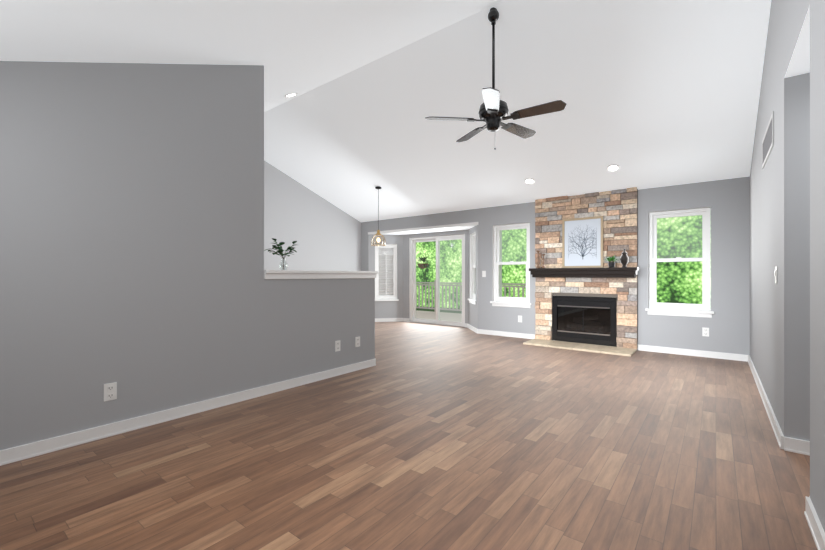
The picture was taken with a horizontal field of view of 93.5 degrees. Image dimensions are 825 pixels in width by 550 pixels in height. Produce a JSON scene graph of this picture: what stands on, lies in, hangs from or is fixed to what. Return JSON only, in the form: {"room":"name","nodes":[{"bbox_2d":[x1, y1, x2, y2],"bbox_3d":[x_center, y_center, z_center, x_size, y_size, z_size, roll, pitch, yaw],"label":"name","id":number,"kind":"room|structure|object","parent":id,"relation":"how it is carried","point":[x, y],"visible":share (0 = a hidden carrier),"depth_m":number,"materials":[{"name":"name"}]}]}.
{"room":"living room","nodes":[
{"label":"living room","id":0,"kind":"room"},
{"bbox_2d":[0,61,374,449],"bbox_3d":[-1.712,-0.413,3.234,0.140,3.026,3.890,0,0,38],"label":"wall","id":1,"kind":"structure","parent":0,"point":[132,194],"depth_m":2.80,"materials":[{"name":"grey paint"}]},
{"bbox_2d":[104,382,116,401],"bbox_3d":[-2.068,0.800,2.656,0.009,0.116,0.072,0,0,38],"label":"outlet","id":2,"kind":"object","parent":1,"relation":"attached to","point":[110,390],"visible":1,"depth_m":2.65,"materials":[{"name":"white plastic"}]},
{"bbox_2d":[0,358,375,465],"bbox_3d":[-1.706,1.059,3.241,0.176,0.082,3.908,0,0,38],"label":"baseboard","id":3,"kind":"structure","parent":1,"relation":"attached to","point":[18,453],"depth_m":2.86,"materials":[{"name":"white wood"}]},
{"bbox_2d":[264,270,377,278],"bbox_3d":[-0.957,-0.004,4.200,0.200,0.087,1.500,0,0,38],"label":"trim","id":4,"kind":"structure","parent":1,"relation":"on","point":[268,274],"depth_m":4.01,"materials":[{"name":"white wood"}]},
{"bbox_2d":[264,238,296,269],"bbox_3d":[-1.276,-0.197,3.788,0.326,0.298,0.232,0,0,-14],"label":"potted plant","id":5,"kind":"object","parent":4,"relation":"on","point":[280,250],"visible":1,"depth_m":3.80,"materials":[{"name":"green plant"}]},
{"bbox_2d":[335,340,339,351],"bbox_3d":[-0.818,0.778,4.256,0.009,0.116,0.072,0,0,38],"label":"outlet","id":6,"kind":"object","parent":1,"relation":"attached to","point":[337,343],"visible":1,"depth_m":4.25,"materials":[{"name":"white plastic"}]},
{"bbox_2d":[355,336,359,346],"bbox_3d":[-0.634,0.773,4.492,0.009,0.116,0.072,0,0,38],"label":"outlet","id":7,"kind":"object","parent":1,"relation":"attached to","point":[357,339],"visible":1,"depth_m":4.49,"materials":[{"name":"white plastic"}]},
{"bbox_2d":[264,161,360,270],"bbox_3d":[-3.372,-0.665,6.486,0.001,3.530,6.970,0,0,38],"label":"wall","id":8,"kind":"structure","parent":0,"point":[327,237],"depth_m":7.96,"materials":[{"name":"grey paint"}]},
{"bbox_2d":[361,222,368,270],"bbox_3d":[-1.128,-0.086,9.155,0.250,2.371,0.001,0,0,38],"label":"wall","id":9,"kind":"structure","parent":0,"point":[364,225],"depth_m":9.16,"materials":[{"name":"grey paint"}]},
{"bbox_2d":[0,0,770,221],"bbox_3d":[-0.618,-1.653,4.334,7.270,1.554,7.250,0,0,38],"label":"ceiling","id":10,"kind":"structure","parent":0,"point":[665,92],"depth_m":4.08,"materials":[{"name":"white paint"}]},
{"bbox_2d":[285,93,296,96],"bbox_3d":[-1.594,-2.358,5.091,0.172,0.069,0.160,0,0,38],"label":"recessed light","id":11,"kind":"object","parent":10,"relation":"attached to","point":[292,94],"visible":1,"depth_m":5.08,"materials":[{"name":"white plastic"}]},
{"bbox_2d":[371,186,385,245],"bbox_3d":[-0.644,-1.108,7.330,0.287,1.104,0.287,0,0,38],"label":"pendant light","id":12,"kind":"object","parent":10,"relation":"hanging from","point":[377,187],"visible":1,"depth_m":7.33,"materials":[{"name":"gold metal"}]},
{"bbox_2d":[425,7,565,149],"bbox_3d":[0.783,-1.782,3.539,1.177,1.300,1.193,0,0,38],"label":"fan","id":13,"kind":"object","parent":10,"relation":"hanging from","point":[493,110],"visible":1,"depth_m":3.48,"materials":[{"name":"black metal"}]},
{"bbox_2d":[524,178,534,183],"bbox_3d":[1.834,-1.466,6.067,0.172,0.062,0.163,0,0,38],"label":"recessed light","id":14,"kind":"object","parent":10,"relation":"attached to","point":[528,180],"visible":1,"depth_m":6.06,"materials":[{"name":"white plastic"}]},
{"bbox_2d":[606,164,619,171],"bbox_3d":[2.757,-1.469,5.332,0.172,0.062,0.163,0,0,38],"label":"recessed light","id":15,"kind":"object","parent":10,"relation":"attached to","point":[613,167],"visible":1,"depth_m":5.33,"materials":[{"name":"white"}]},
{"bbox_2d":[369,235,402,317],"bbox_3d":[-0.639,0.070,9.214,0.814,2.060,0.140,0,0,-9],"label":"wall","id":16,"kind":"structure","parent":0,"point":[383,309],"depth_m":9.17,"materials":[{"name":"grey paint"}]},
{"bbox_2d":[375,299,398,300],"bbox_3d":[-0.618,0.594,9.138,0.590,0.032,0.053,0,0,-9],"label":"sill","id":17,"kind":"structure","parent":16,"relation":"attached to","point":[383,299],"depth_m":9.15,"materials":[{"name":"white wood"}]},
{"bbox_2d":[0,321,817,549],"bbox_3d":[0.411,1.100,3.816,9.650,0.001,7.820,0,0,38],"label":"floor","id":18,"kind":"structure","parent":0,"point":[456,437],"depth_m":2.24,"materials":[{"name":"brown wood"}]},
{"bbox_2d":[523,339,636,356],"bbox_3d":[2.503,1.086,5.892,1.506,0.028,0.509,0,0,38],"label":"hearth slab","id":19,"kind":"object","parent":18,"relation":"on","point":[612,350],"visible":1,"depth_m":5.78,"materials":[{"name":"stone"}]},
{"bbox_2d":[369,209,477,231],"bbox_3d":[0.102,-1.111,8.195,2.870,0.321,0.001,0,0,38],"label":"wall","id":20,"kind":"structure","parent":0,"point":[464,216],"depth_m":8.05,"materials":[{"name":"grey paint"}]},
{"bbox_2d":[368,222,477,234],"bbox_3d":[0.129,-0.973,8.229,2.890,0.054,0.112,0,0,38],"label":"trim","id":21,"kind":"structure","parent":20,"relation":"attached to","point":[471,223],"depth_m":8.06,"materials":[{"name":"white"}]},
{"bbox_2d":[382,226,473,234],"bbox_3d":[0.348,-0.951,8.510,3.270,0.001,0.800,0,0,38],"label":"ceiling","id":22,"kind":"structure","parent":0,"point":[467,227],"depth_m":8.47,"materials":[{"name":"white"}]},
{"bbox_2d":[403,230,467,323],"bbox_3d":[0.510,0.070,8.726,1.760,2.060,0.140,0,0,38],"label":"wall","id":23,"kind":"structure","parent":0,"point":[406,238],"depth_m":9.10,"materials":[{"name":"grey paint"}]},
{"bbox_2d":[410,234,464,326],"bbox_3d":[0.565,0.117,8.694,1.487,1.965,0.102,0,0,38],"label":"sliding door","id":24,"kind":"structure","parent":23,"relation":"in","point":[413,241],"depth_m":8.69,"materials":[{"name":"white"}]},
{"bbox_2d":[468,225,477,328],"bbox_3d":[1.266,0.070,7.726,0.140,2.060,0.821,0,0,-5],"label":"wall","id":25,"kind":"structure","parent":0,"point":[472,308],"depth_m":7.81,"materials":[{"name":"grey paint"}]},
{"bbox_2d":[468,298,475,304],"bbox_3d":[1.198,0.526,7.720,0.084,0.088,0.550,0,0,-5],"label":"window sill","id":26,"kind":"structure","parent":25,"relation":"attached to","point":[473,301],"depth_m":7.65,"materials":[{"name":"white"}]},
{"bbox_2d":[472,233,475,298],"bbox_3d":[1.276,-0.172,7.727,0.090,1.307,0.472,0,0,-5],"label":"bay window","id":27,"kind":"structure","parent":25,"relation":"in","point":[473,235],"depth_m":7.92,"materials":[{"name":"white"}]},
{"bbox_2d":[535,187,637,349],"bbox_3d":[2.685,-0.095,6.125,1.510,2.390,0.080,0,0,38],"label":"stone wall","id":28,"kind":"structure","parent":0,"point":[618,208],"depth_m":5.98,"materials":[{"name":"multicoloured"}]},
{"bbox_2d":[529,267,638,277],"bbox_3d":[2.601,-0.035,6.017,1.570,0.150,0.190,0,0,38],"label":"mantel shelf","id":29,"kind":"object","parent":28,"relation":"attached to","point":[610,272],"visible":1,"depth_m":5.89,"materials":[{"name":"black wood"}]},
{"bbox_2d":[536,251,540,267],"bbox_3d":[2.081,-0.257,6.424,0.078,0.290,0.078,0,0,38],"label":"candlestick","id":30,"kind":"object","parent":29,"relation":"on","point":[538,266],"visible":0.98,"depth_m":6.41,"materials":[{"name":"brown wood"}]},
{"bbox_2d":[541,254,545,267],"bbox_3d":[2.146,-0.227,6.360,0.074,0.230,0.074,0,0,38],"label":"candlestick","id":31,"kind":"object","parent":29,"relation":"on","point":[543,255],"visible":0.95,"depth_m":6.35,"materials":[{"name":"brown wood"}]},
{"bbox_2d":[562,216,602,267],"bbox_3d":[2.656,-0.503,6.072,0.600,0.784,0.028,0,0,38],"label":"art","id":32,"kind":"object","parent":29,"relation":"on","point":[582,238],"visible":1,"depth_m":6.07,"materials":[{"name":"white paper"}]},
{"bbox_2d":[605,255,619,266],"bbox_3d":[2.948,-0.204,5.744,0.199,0.184,0.194,0,0,-38],"label":"potted plant","id":33,"kind":"object","parent":29,"relation":"on","point":[609,259],"visible":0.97,"depth_m":5.71,"materials":[{"name":"green plant"}]},
{"bbox_2d":[620,248,628,266],"bbox_3d":[3.079,-0.249,5.638,0.116,0.276,0.116,0,0,38],"label":"urn","id":34,"kind":"object","parent":29,"relation":"on","point":[624,258],"visible":0.95,"depth_m":5.61,"materials":[{"name":"black ceramic"}]},
{"bbox_2d":[552,296,616,345],"bbox_3d":[2.791,0.708,6.252,0.948,0.724,0.370,0,0,38],"label":"fireplace insert","id":35,"kind":"object","parent":28,"relation":"in","point":[590,320],"visible":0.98,"depth_m":6.10,"materials":[{"name":"black metal"}]},
{"bbox_2d":[478,176,749,354],"bbox_3d":[2.877,-0.086,6.274,3.870,2.371,0.390,0,0,38],"label":"wall","id":36,"kind":"structure","parent":0,"point":[728,200],"depth_m":5.32,"materials":[{"name":"grey paint"}]},
{"bbox_2d":[490,301,531,307],"bbox_3d":[1.750,0.526,6.909,0.770,0.088,0.084,0,0,38],"label":"window sill","id":37,"kind":"structure","parent":36,"relation":"attached to","point":[494,303],"depth_m":6.88,"materials":[{"name":"white"}]},
{"bbox_2d":[494,223,529,302],"bbox_3d":[1.798,-0.212,6.971,0.692,1.387,0.090,0,0,38],"label":"window","id":38,"kind":"structure","parent":36,"relation":"in","point":[498,228],"depth_m":7.00,"materials":[{"name":"white wood"}]},
{"bbox_2d":[375,318,747,361],"bbox_3d":[-0.433,1.059,4.570,6.990,0.082,7.570,0,0,38],"label":"baseboard","id":39,"kind":"structure","parent":36,"relation":"attached to","point":[729,356],"depth_m":5.53,"materials":[{"name":"white wood"}]},
{"bbox_2d":[645,308,713,317],"bbox_3d":[3.694,0.526,5.390,0.785,0.088,0.084,0,0,38],"label":"window sill","id":40,"kind":"structure","parent":36,"relation":"attached to","point":[651,311],"depth_m":5.36,"materials":[{"name":"white wood"}]},
{"bbox_2d":[649,207,710,310],"bbox_3d":[3.742,-0.212,5.452,0.707,1.387,0.090,0,0,38],"label":"window","id":41,"kind":"structure","parent":36,"relation":"in","point":[705,212],"depth_m":5.39,"materials":[{"name":"white wood"}]},
{"bbox_2d":[702,327,708,336],"bbox_3d":[3.928,0.764,5.199,0.072,0.116,0.009,0,0,38],"label":"outlet","id":42,"kind":"object","parent":36,"relation":"attached to","point":[705,331],"visible":1,"depth_m":5.20,"materials":[{"name":"white plastic"}]},
{"bbox_2d":[750,0,809,434],"bbox_3d":[3.051,-0.665,3.352,0.001,3.530,4.000,0,0,38],"label":"wall","id":43,"kind":"structure","parent":0,"point":[787,17],"depth_m":3.05,"materials":[{"name":"grey paint"}]},
{"bbox_2d":[762,111,773,168],"bbox_3d":[2.918,-1.085,3.190,0.008,0.250,0.820,0,0,38],"label":"air vent","id":44,"kind":"object","parent":43,"relation":"in","point":[768,140],"visible":1,"depth_m":3.12,"materials":[{"name":"grey metal"}]},
{"bbox_2d":[774,267,777,282],"bbox_3d":[2.559,0.000,2.734,0.012,0.116,0.072,0,0,38],"label":"switch","id":45,"kind":"object","parent":43,"relation":"attached to","point":[776,268],"visible":1,"depth_m":2.71,"materials":[{"name":"white plastic"}]},
{"bbox_2d":[784,73,809,440],"bbox_3d":[2.971,-0.070,1.416,2.260,2.340,0.850,0,0,38],"label":"wall","id":46,"kind":"structure","parent":0,"point":[796,88],"depth_m":2.41,"materials":[{"name":"grey paint"}]},
{"bbox_2d":[748,355,824,549],"bbox_3d":[3.020,1.059,1.492,2.278,0.082,6.970,0,0,38],"label":"baseboard","id":47,"kind":"structure","parent":46,"relation":"attached to","point":[789,444],"depth_m":2.40,"materials":[{"name":"white wood"}]},
{"bbox_2d":[784,5,809,77],"bbox_3d":[2.971,-1.240,1.416,2.260,0.001,0.890,0,0,38],"label":"ceiling","id":48,"kind":"structure","parent":0,"point":[799,64],"depth_m":2.18,"materials":[{"name":"white paint"}]},
{"bbox_2d":[810,0,824,531],"bbox_3d":[0.905,-0.526,0.606,0.001,3.251,2.970,0,0,38],"label":"wall","id":49,"kind":"structure","parent":0,"point":[817,7],"depth_m":1.63,"materials":[{"name":"grey paint"}]},
{"label":"outside","id":50,"kind":"structure","parent":0,"visible":0},
{"bbox_2d":[416,215,701,308],"bbox_3d":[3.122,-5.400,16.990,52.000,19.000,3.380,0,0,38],"label":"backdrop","id":51,"kind":"structure","parent":50,"point":[677,282],"depth_m":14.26,"materials":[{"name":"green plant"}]},
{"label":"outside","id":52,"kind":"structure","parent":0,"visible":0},
{"bbox_2d":[417,245,430,268],"bbox_3d":[0.303,-0.705,9.903,0.440,1.090,0.368,0,0,38],"label":"hanging basket","id":53,"kind":"object","parent":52,"point":[420,265],"visible":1,"depth_m":9.80,"materials":[{"name":"brown"}]},
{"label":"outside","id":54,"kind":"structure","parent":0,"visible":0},
{"bbox_2d":[416,306,461,313],"bbox_3d":[0.333,1.700,16.669,60.000,0.001,13.320,0,0,38],"label":"lawn","id":55,"kind":"structure","parent":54,"point":[418,309],"depth_m":18.58,"materials":[{"name":"green"}]},
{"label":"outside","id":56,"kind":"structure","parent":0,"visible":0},
{"bbox_2d":[416,310,461,321],"bbox_3d":[0.386,1.145,10.117,7.144,0.050,3.080,0,0,38],"label":"deck","id":57,"kind":"object","parent":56,"point":[457,317],"visible":0.1,"depth_m":10.73,"materials":[{"name":"beige wood"}]}
]}

